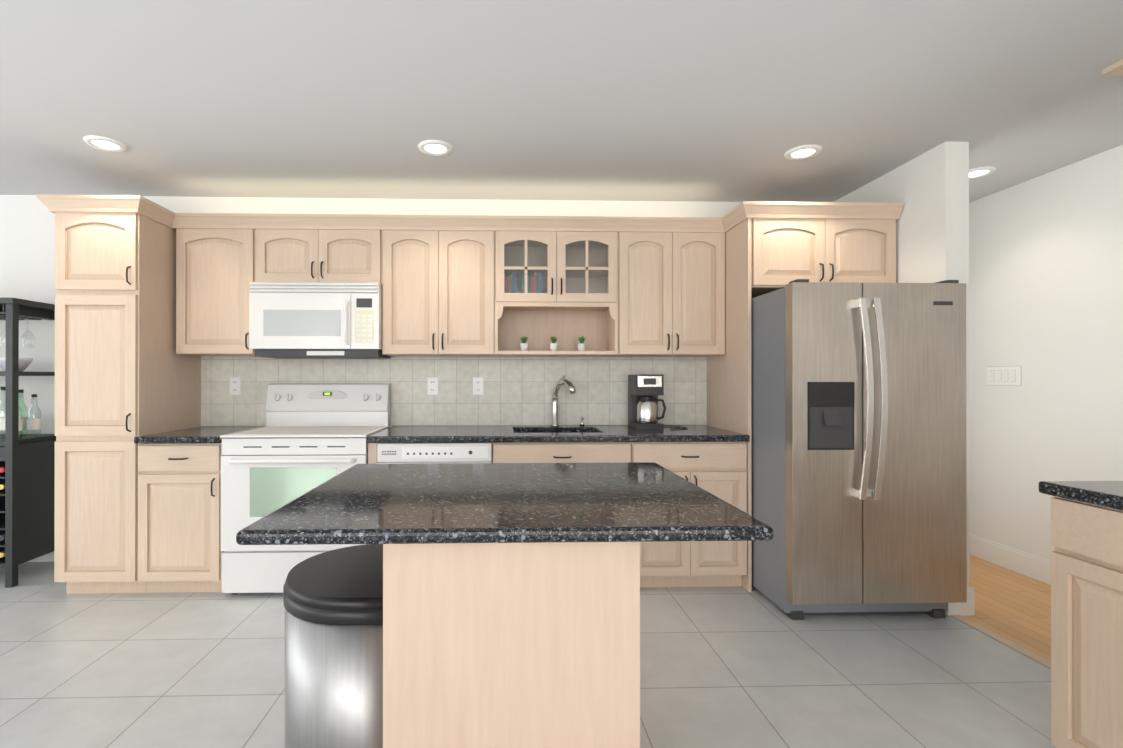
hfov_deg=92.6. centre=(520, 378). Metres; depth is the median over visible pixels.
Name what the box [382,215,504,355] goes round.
upper cabinet
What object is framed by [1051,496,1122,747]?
base cabinet
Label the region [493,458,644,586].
base cabinet
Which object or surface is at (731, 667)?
floor
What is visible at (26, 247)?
wall
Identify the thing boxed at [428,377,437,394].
electrical outlet
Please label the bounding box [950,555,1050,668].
floor
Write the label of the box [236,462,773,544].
island countertop
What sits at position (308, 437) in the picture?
range
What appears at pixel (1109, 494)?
countertop
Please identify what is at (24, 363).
bowl
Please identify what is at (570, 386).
faucet
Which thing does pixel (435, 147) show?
recessed light
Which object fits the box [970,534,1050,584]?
baseboard
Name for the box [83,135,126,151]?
recessed light
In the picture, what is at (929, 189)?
wall
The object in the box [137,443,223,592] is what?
base cabinet
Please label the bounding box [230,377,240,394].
electrical outlet
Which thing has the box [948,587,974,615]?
baseboard
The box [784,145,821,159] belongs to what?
recessed light
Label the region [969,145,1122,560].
wall
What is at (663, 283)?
upper cabinet
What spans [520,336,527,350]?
plant pot
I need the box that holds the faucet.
[551,375,575,425]
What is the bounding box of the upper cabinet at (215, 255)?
[173,212,256,357]
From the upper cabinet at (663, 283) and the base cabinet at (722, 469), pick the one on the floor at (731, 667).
the base cabinet at (722, 469)
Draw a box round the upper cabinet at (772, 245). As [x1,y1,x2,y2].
[729,202,900,305]
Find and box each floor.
[0,561,1056,747]
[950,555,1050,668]
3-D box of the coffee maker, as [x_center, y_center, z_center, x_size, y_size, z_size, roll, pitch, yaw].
[0.913,0.152,3.517,0.343,0.350,0.302,0,0,-2]
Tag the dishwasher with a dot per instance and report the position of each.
(397, 453)
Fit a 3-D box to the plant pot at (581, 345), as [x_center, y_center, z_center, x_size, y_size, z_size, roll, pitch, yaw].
[0.408,-0.227,3.544,0.057,0.108,0.053,0,0,-2]
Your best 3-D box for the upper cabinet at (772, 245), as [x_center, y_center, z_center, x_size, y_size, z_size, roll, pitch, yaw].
[1.764,-0.769,3.433,0.866,0.478,0.638,0,0,-2]
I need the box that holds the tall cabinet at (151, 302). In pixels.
[49,194,200,593]
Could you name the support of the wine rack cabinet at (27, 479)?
on the floor at (731, 667)
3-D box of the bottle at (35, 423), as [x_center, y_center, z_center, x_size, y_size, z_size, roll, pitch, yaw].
[-3.081,0.237,3.394,0.067,0.270,0.067,0,0,-17]
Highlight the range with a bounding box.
[220,383,389,594]
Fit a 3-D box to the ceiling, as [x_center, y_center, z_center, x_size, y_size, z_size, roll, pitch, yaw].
[-1.457,-1.299,1.343,9.670,0.120,9.500,0,0,-2]
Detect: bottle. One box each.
[31,394,40,436]
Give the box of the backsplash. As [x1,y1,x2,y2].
[201,356,706,425]
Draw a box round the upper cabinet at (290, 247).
[257,214,384,285]
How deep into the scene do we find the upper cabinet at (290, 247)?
3.34 m
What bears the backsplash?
attached to the wall at (26, 247)
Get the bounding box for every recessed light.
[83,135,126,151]
[418,140,452,155]
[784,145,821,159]
[969,166,996,178]
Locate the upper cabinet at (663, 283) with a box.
[597,217,728,357]
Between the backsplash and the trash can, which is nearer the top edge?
the backsplash
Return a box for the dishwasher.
[377,443,492,463]
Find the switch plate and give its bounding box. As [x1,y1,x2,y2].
[987,366,1021,385]
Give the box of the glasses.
[0,316,34,347]
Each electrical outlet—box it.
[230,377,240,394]
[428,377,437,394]
[473,377,482,394]
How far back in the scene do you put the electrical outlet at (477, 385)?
3.68 m
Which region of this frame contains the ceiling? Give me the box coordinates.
[0,0,1122,202]
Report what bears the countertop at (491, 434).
on the base cabinet at (179, 485)
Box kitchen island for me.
[383,542,639,747]
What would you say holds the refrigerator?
on the floor at (731, 667)
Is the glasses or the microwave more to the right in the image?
the microwave
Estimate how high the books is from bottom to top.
0.186 m
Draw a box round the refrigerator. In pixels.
[751,279,966,619]
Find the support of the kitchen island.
on the floor at (731, 667)
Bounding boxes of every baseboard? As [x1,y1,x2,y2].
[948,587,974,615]
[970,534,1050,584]
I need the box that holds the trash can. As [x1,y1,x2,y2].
[283,544,382,747]
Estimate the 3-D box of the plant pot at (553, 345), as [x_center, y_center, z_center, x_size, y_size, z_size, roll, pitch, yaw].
[0.222,-0.226,3.539,0.056,0.106,0.053,0,0,-2]
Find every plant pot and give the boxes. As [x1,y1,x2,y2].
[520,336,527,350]
[550,336,557,350]
[578,336,585,350]
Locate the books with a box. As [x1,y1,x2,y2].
[505,272,541,292]
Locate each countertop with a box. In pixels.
[134,425,749,443]
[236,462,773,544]
[1039,481,1122,509]
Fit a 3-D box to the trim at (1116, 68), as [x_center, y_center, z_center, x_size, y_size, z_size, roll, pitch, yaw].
[2.749,-1.228,1.712,0.800,0.020,0.900,0,0,-2]
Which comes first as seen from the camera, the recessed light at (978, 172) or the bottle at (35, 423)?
the recessed light at (978, 172)
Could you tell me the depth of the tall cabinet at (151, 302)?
3.00 m
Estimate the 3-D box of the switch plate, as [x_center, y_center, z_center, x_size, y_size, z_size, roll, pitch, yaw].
[3.163,-0.015,3.496,0.010,0.128,0.238,0,0,-2]
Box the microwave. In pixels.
[249,282,389,358]
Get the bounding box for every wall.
[0,195,740,561]
[834,142,969,613]
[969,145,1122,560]
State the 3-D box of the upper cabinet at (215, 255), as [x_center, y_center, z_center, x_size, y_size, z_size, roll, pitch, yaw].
[-1.901,-0.579,3.483,0.486,0.858,0.328,0,0,-2]
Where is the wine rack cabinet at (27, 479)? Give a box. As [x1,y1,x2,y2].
[0,298,55,587]
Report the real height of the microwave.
0.455 m
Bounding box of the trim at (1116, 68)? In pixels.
[1102,59,1122,74]
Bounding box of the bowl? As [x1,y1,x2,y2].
[0,358,32,371]
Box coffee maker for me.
[628,374,686,429]
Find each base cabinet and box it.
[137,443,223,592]
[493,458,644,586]
[601,438,751,590]
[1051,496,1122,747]

